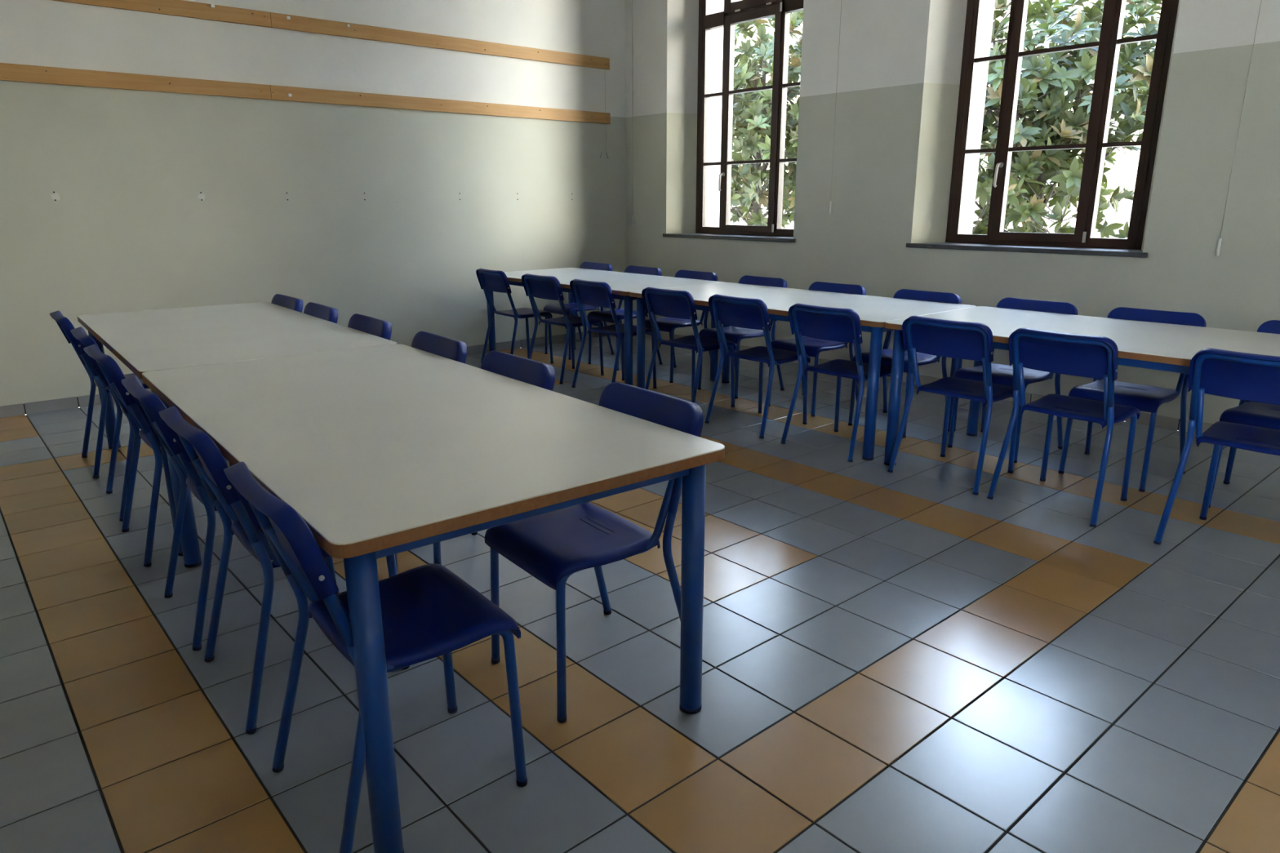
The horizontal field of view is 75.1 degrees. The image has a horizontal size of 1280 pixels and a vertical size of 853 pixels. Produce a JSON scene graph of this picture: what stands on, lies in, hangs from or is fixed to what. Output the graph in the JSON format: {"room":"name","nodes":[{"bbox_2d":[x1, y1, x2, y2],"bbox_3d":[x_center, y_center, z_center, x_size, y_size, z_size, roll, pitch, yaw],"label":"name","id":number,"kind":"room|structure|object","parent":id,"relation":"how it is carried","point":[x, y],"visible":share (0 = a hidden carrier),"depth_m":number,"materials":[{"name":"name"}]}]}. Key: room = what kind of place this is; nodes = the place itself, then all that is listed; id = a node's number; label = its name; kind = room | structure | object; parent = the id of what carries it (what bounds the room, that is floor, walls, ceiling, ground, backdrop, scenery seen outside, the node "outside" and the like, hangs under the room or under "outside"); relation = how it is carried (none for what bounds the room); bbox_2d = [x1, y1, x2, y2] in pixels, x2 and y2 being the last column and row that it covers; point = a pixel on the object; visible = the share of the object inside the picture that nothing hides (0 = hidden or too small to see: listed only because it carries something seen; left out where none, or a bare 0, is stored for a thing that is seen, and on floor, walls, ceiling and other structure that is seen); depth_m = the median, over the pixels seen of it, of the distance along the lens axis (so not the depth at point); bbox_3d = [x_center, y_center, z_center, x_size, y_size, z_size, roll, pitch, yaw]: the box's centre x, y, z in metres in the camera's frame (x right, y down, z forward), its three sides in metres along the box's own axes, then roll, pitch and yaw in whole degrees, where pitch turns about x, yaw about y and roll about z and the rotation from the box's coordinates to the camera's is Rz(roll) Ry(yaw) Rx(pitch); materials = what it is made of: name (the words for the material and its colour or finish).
{"room":"eatery","nodes":[
{"label":"eatery","id":0,"kind":"room"},
{"bbox_2d":[0,0,626,406],"bbox_3d":[-3.090,-2.408,5.995,7.593,4.250,0.251,-13,20,-39],"label":"wall","id":1,"kind":"structure","parent":0,"point":[113,200],"depth_m":6.36,"materials":[{"name":"paint"}]},
{"bbox_2d":[0,62,610,124],"bbox_3d":[-2.945,-2.407,5.932,7.029,0.100,0.034,-13,20,-39],"label":"rail","id":2,"kind":"object","parent":1,"relation":"attached to","point":[8,72],"visible":1,"depth_m":6.12,"materials":[{"name":"brown wood"}]},
{"bbox_2d":[0,331,611,417],"bbox_3d":[-2.904,-0.390,6.527,7.343,0.076,0.010,-13,20,-39],"label":"baseboard","id":3,"kind":"structure","parent":1,"relation":"attached to","point":[27,408],"depth_m":5.72,"materials":[{"name":"grey"}]},
{"bbox_2d":[53,0,609,69],"bbox_3d":[-2.946,-2.885,5.803,7.029,0.100,0.034,-13,20,-39],"label":"rail","id":4,"kind":"object","parent":1,"relation":"attached to","point":[172,7],"visible":1,"depth_m":6.33,"materials":[{"name":"brown wood"}]},
{"bbox_2d":[604,82,608,158],"bbox_3d":[-0.323,-3.050,8.132,0.029,0.826,0.011,-9,18,-30],"label":"wire","id":5,"kind":"object","parent":4,"relation":"hanging from","point":[605,82],"visible":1,"depth_m":8.10,"materials":[{"name":"grey"}]},
{"bbox_2d":[0,335,1279,852],"bbox_3d":[0.621,0.736,2.632,7.343,0.080,10.754,-13,20,-39],"label":"floor","id":6,"kind":"structure","parent":0,"point":[906,660],"depth_m":2.52,"materials":[{"name":"grey"}]},
{"bbox_2d":[49,311,149,478],"bbox_3d":[-2.766,-0.211,4.454,0.511,0.820,0.489,-12,19,-37],"label":"chair","id":7,"kind":"object","parent":6,"relation":"on","point":[64,323],"visible":0.48,"depth_m":4.24,"materials":[{"name":"blue plastic"}]},
{"bbox_2d":[71,326,227,521],"bbox_3d":[-2.268,-0.057,3.881,0.511,0.820,0.489,-12,19,-36],"label":"chair","id":8,"kind":"object","parent":6,"relation":"on","point":[86,340],"visible":0.31,"depth_m":3.72,"materials":[{"name":"blue plastic"}]},
{"bbox_2d":[83,344,231,567],"bbox_3d":[-1.898,0.066,3.421,0.511,0.820,0.489,-13,19,-38],"label":"chair","id":9,"kind":"object","parent":6,"relation":"on","point":[111,373],"visible":0.57,"depth_m":3.21,"materials":[{"name":"blue plastic"}]},
{"bbox_2d":[121,375,336,651],"bbox_3d":[-1.378,0.228,2.819,0.511,0.820,0.489,-12,19,-37],"label":"chair","id":10,"kind":"object","parent":6,"relation":"on","point":[148,403],"visible":0.44,"depth_m":2.61,"materials":[{"name":"blue plastic"}]},
{"bbox_2d":[76,302,397,555],"bbox_3d":[-2.086,-0.124,4.231,1.000,0.760,2.050,-12,19,-37],"label":"table","id":11,"kind":"object","parent":6,"relation":"on","point":[165,339],"visible":0.51,"depth_m":3.91,"materials":[{"name":"white laminate"}]},
{"bbox_2d":[158,406,409,734],"bbox_3d":[-1.018,0.338,2.409,0.511,0.820,0.489,-12,19,-37],"label":"chair","id":12,"kind":"object","parent":6,"relation":"on","point":[197,446],"visible":0.56,"depth_m":2.20,"materials":[{"name":"blue plastic"}]},
{"bbox_2d":[271,293,303,312],"bbox_3d":[-2.276,-0.349,4.956,0.511,0.820,0.489,-13,19,-38],"label":"chair","id":13,"kind":"object","parent":6,"relation":"on","point":[291,303],"visible":0.12,"depth_m":4.96,"materials":[{"name":"blue plastic"}]},
{"bbox_2d":[303,302,337,323],"bbox_3d":[-1.914,-0.235,4.532,0.511,0.820,0.489,-12,19,-36],"label":"chair","id":14,"kind":"object","parent":6,"relation":"on","point":[317,310],"visible":0.2,"depth_m":4.53,"materials":[{"name":"blue plastic"}]},
{"bbox_2d":[347,313,391,340],"bbox_3d":[-1.485,-0.104,4.043,0.511,0.820,0.489,-12,19,-37],"label":"chair","id":15,"kind":"object","parent":6,"relation":"on","point":[370,325],"visible":0.21,"depth_m":4.04,"materials":[{"name":"blue plastic"}]},
{"bbox_2d":[223,461,527,852],"bbox_3d":[-0.593,0.472,1.909,0.511,0.820,0.489,-12,19,-36],"label":"chair","id":16,"kind":"object","parent":6,"relation":"on","point":[428,611],"visible":0.86,"depth_m":1.88,"materials":[{"name":"blue plastic"}]},
{"bbox_2d":[142,343,724,852],"bbox_3d":[-0.800,0.293,2.677,1.000,0.760,2.050,-12,19,-37],"label":"table","id":17,"kind":"object","parent":6,"relation":"on","point":[382,451],"visible":0.99,"depth_m":2.12,"materials":[{"name":"white laminate"}]},
{"bbox_2d":[411,331,477,535],"bbox_3d":[-1.010,0.050,3.471,0.511,0.820,0.489,-12,19,-36],"label":"chair","id":18,"kind":"object","parent":6,"relation":"on","point":[446,347],"visible":0.18,"depth_m":3.48,"materials":[{"name":"blue plastic"}]},
{"bbox_2d":[395,350,555,573],"bbox_3d":[-0.608,0.178,2.994,0.511,0.820,0.489,-12,19,-37],"label":"chair","id":19,"kind":"object","parent":6,"relation":"on","point":[539,374],"visible":0.19,"depth_m":2.98,"materials":[{"name":"blue plastic"}]},
{"bbox_2d":[475,268,553,363],"bbox_3d":[-1.070,-0.940,7.119,0.511,0.820,0.489,-12,19,-37],"label":"chair","id":20,"kind":"object","parent":6,"relation":"on","point":[496,281],"visible":0.9,"depth_m":7.04,"materials":[{"name":"blue plastic"}]},
{"bbox_2d":[521,273,604,384],"bbox_3d":[-0.610,-0.802,6.608,0.511,0.820,0.489,-14,20,-41],"label":"chair","id":21,"kind":"object","parent":6,"relation":"on","point":[548,287],"visible":0.94,"depth_m":6.49,"materials":[{"name":"blue plastic"}]},
{"bbox_2d":[542,261,613,359],"bbox_3d":[-0.561,-1.067,7.583,0.511,0.820,0.489,-13,19,-38],"label":"chair","id":22,"kind":"object","parent":6,"relation":"on","point":[571,308],"visible":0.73,"depth_m":7.53,"materials":[{"name":"blue plastic"}]},
{"bbox_2d":[484,382,703,723],"bbox_3d":[-0.137,0.327,2.440,0.511,0.820,0.489,-12,19,-36],"label":"chair","id":23,"kind":"object","parent":6,"relation":"on","point":[551,547],"visible":0.75,"depth_m":2.34,"materials":[{"name":"blue plastic"}]},
{"bbox_2d":[486,267,725,385],"bbox_3d":[-0.361,-0.842,6.856,1.000,0.760,2.000,-13,20,-39],"label":"table","id":24,"kind":"object","parent":6,"relation":"on","point":[621,283],"visible":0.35,"depth_m":6.49,"materials":[{"name":"white laminate"}]},
{"bbox_2d":[569,278,657,388],"bbox_3d":[-0.195,-0.679,6.147,0.511,0.820,0.489,-13,19,-38],"label":"chair","id":25,"kind":"object","parent":6,"relation":"on","point":[597,294],"visible":0.88,"depth_m":6.03,"materials":[{"name":"blue plastic"}]},
{"bbox_2d":[586,265,662,370],"bbox_3d":[-0.131,-0.939,7.106,0.511,0.820,0.489,-13,20,-39],"label":"chair","id":26,"kind":"object","parent":6,"relation":"on","point":[604,316],"visible":0.5,"depth_m":7.08,"materials":[{"name":"blue plastic"}]},
{"bbox_2d":[644,269,717,382],"bbox_3d":[0.294,-0.812,6.633,0.511,0.820,0.489,-13,20,-40],"label":"chair","id":27,"kind":"object","parent":6,"relation":"on","point":[667,324],"visible":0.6,"depth_m":6.54,"materials":[{"name":"blue plastic"}]},
{"bbox_2d":[641,286,736,407],"bbox_3d":[0.328,-0.523,5.566,0.511,0.820,0.489,-13,20,-40],"label":"chair","id":28,"kind":"object","parent":6,"relation":"on","point":[674,304],"visible":0.95,"depth_m":5.44,"materials":[{"name":"blue plastic"}]},
{"bbox_2d":[697,275,786,398],"bbox_3d":[0.747,-0.674,6.117,0.511,0.820,0.489,-13,19,-38],"label":"chair","id":29,"kind":"object","parent":6,"relation":"on","point":[733,334],"visible":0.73,"depth_m":6.04,"materials":[{"name":"blue plastic"}]},
{"bbox_2d":[704,293,810,438],"bbox_3d":[0.731,-0.405,5.127,0.511,0.820,0.489,-13,19,-38],"label":"chair","id":30,"kind":"object","parent":6,"relation":"on","point":[739,312],"visible":0.93,"depth_m":5.00,"materials":[{"name":"blue plastic"}]},
{"bbox_2d":[629,282,976,460],"bbox_3d":[0.951,-0.449,5.390,1.000,0.760,2.000,-13,20,-39],"label":"table","id":31,"kind":"object","parent":6,"relation":"on","point":[873,312],"visible":0.67,"depth_m":5.02,"materials":[{"name":"white laminate"}]},
{"bbox_2d":[768,281,866,416],"bbox_3d":[1.183,-0.539,5.615,0.511,0.820,0.489,-13,20,-40],"label":"chair","id":32,"kind":"object","parent":6,"relation":"on","point":[813,346],"visible":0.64,"depth_m":5.53,"materials":[{"name":"blue plastic"}]},
{"bbox_2d":[780,302,891,462],"bbox_3d":[1.136,-0.284,4.677,0.511,0.820,0.489,-13,20,-39],"label":"chair","id":33,"kind":"object","parent":6,"relation":"on","point":[828,323],"visible":0.88,"depth_m":4.52,"materials":[{"name":"blue plastic"}]},
{"bbox_2d":[848,288,961,438],"bbox_3d":[1.620,-0.406,5.121,0.511,0.820,0.489,-13,20,-39],"label":"chair","id":34,"kind":"object","parent":6,"relation":"on","point":[944,297],"visible":0.51,"depth_m":5.10,"materials":[{"name":"blue plastic"}]},
{"bbox_2d":[887,315,1019,495],"bbox_3d":[1.606,-0.149,4.173,0.511,0.820,0.489,-13,20,-40],"label":"chair","id":35,"kind":"object","parent":6,"relation":"on","point":[967,340],"visible":0.94,"depth_m":4.03,"materials":[{"name":"blue plastic"}]},
{"bbox_2d":[947,297,1077,462],"bbox_3d":[2.070,-0.279,4.648,0.511,0.820,0.489,-13,19,-38],"label":"chair","id":36,"kind":"object","parent":6,"relation":"on","point":[1002,374],"visible":0.53,"depth_m":4.61,"materials":[{"name":"blue plastic"}]},
{"bbox_2d":[986,327,1140,527],"bbox_3d":[1.957,-0.043,3.779,0.511,0.820,0.489,-13,20,-39],"label":"chair","id":37,"kind":"object","parent":6,"relation":"on","point":[1064,353],"visible":1,"depth_m":3.65,"materials":[{"name":"blue plastic"}]},
{"bbox_2d":[884,306,1279,466],"bbox_3d":[2.273,-0.058,3.934,1.000,0.760,2.000,-13,20,-39],"label":"table","id":38,"kind":"object","parent":6,"relation":"on","point":[1166,347],"visible":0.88,"depth_m":4.00,"materials":[{"name":"white laminate"}]},
{"bbox_2d":[1057,306,1206,492],"bbox_3d":[2.473,-0.159,4.200,0.511,0.820,0.489,-13,20,-40],"label":"chair","id":39,"kind":"object","parent":6,"relation":"on","point":[1148,398],"visible":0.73,"depth_m":4.13,"materials":[{"name":"blue plastic"}]},
{"bbox_2d":[1153,347,1279,544],"bbox_3d":[2.425,0.094,3.268,0.511,0.820,0.489,-13,20,-40],"label":"chair","id":40,"kind":"object","parent":6,"relation":"on","point":[1251,377],"visible":1,"depth_m":3.20,"materials":[{"name":"blue plastic"}]},
{"bbox_2d":[1208,320,1279,507],"bbox_3d":[2.899,-0.030,3.718,0.511,0.820,0.489,-13,20,-39],"label":"chair","id":41,"kind":"object","parent":6,"relation":"on","point":[1266,415],"visible":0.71,"depth_m":3.73,"materials":[{"name":"blue plastic"}]},
{"bbox_2d":[624,0,1279,423],"bbox_3d":[3.560,-2.077,4.695,0.682,4.250,11.004,-13,20,-39],"label":"wall","id":42,"kind":"structure","parent":0,"point":[898,73],"depth_m":6.07,"materials":[{"name":"paint"}]},
{"bbox_2d":[631,0,634,225],"bbox_3d":[-0.072,-3.400,8.106,0.022,2.800,0.020,-13,20,-39],"label":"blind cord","id":43,"kind":"object","parent":42,"relation":"attached to","point":[632,0],"visible":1,"depth_m":8.07,"materials":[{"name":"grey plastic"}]},
{"bbox_2d":[662,0,804,242],"bbox_3d":[1.033,-3.055,7.454,0.744,2.690,1.634,-13,20,-39],"label":"window","id":44,"kind":"structure","parent":42,"relation":"in","point":[740,11],"depth_m":7.56,"materials":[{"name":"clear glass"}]},
{"bbox_2d":[828,3,841,213],"bbox_3d":[1.519,-2.991,6.321,0.022,2.665,0.020,-13,20,-39],"label":"blind cord","id":45,"kind":"object","parent":42,"relation":"attached to","point":[830,201],"visible":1,"depth_m":6.52,"materials":[{"name":"grey plastic"}]},
{"bbox_2d":[644,331,1213,433],"bbox_3d":[3.388,0.022,4.931,0.010,0.076,10.754,-13,20,-39],"label":"baseboard","id":46,"kind":"structure","parent":42,"relation":"attached to","point":[1162,421],"depth_m":5.67,"materials":[{"name":"grey"}]},
{"bbox_2d":[906,0,1178,257],"bbox_3d":[2.793,-2.531,5.500,0.744,2.690,1.634,-13,20,-39],"label":"window","id":47,"kind":"structure","parent":42,"relation":"in","point":[1082,242],"depth_m":5.55,"materials":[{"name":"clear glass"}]},
{"bbox_2d":[1215,0,1262,256],"bbox_3d":[3.293,-2.361,4.379,0.022,2.875,0.020,-13,20,-39],"label":"blind cord","id":48,"kind":"object","parent":42,"relation":"attached to","point":[1219,243],"visible":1,"depth_m":4.63,"materials":[{"name":"grey plastic"}]},
{"label":"outside","id":49,"kind":"structure","parent":0,"visible":0},
{"bbox_3d":[18.369,-6.188,29.887,54.975,0.100,100.000,-13,20,-39],"label":"ground","id":50,"kind":"structure","parent":49,"visible":0},
{"bbox_2d":[729,10,803,228],"bbox_3d":[1.934,-4.570,13.305,3.512,5.581,4.302,-8,17,-27],"label":"magnolia tree","id":51,"kind":"object","parent":50,"relation":"on","point":[752,112],"visible":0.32,"depth_m":12.59,"materials":[{"name":"green plant"}]},
{"bbox_2d":[729,191,1133,238],"bbox_3d":[2.002,-5.161,22.288,0.450,2.000,38.000,-13,20,-39],"label":"wall","id":52,"kind":"structure","parent":50,"relation":"on","point":[1124,211],"depth_m":14.98,"materials":[{"name":"concrete"}]},
{"bbox_2d":[732,0,1161,193],"bbox_3d":[6.485,-9.874,26.431,7.200,8.900,37.000,-13,20,-39],"label":"building","id":53,"kind":"structure","parent":50,"relation":"on","point":[1124,171],"depth_m":18.20,"materials":[{"name":"white"}]},
{"bbox_2d":[972,0,1162,238],"bbox_3d":[4.847,-3.294,10.109,3.391,4.774,4.197,-6,16,-20],"label":"magnolia tree","id":54,"kind":"object","parent":50,"relation":"on","point":[1044,82],"visible":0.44,"depth_m":9.30,"materials":[{"name":"green plant"}]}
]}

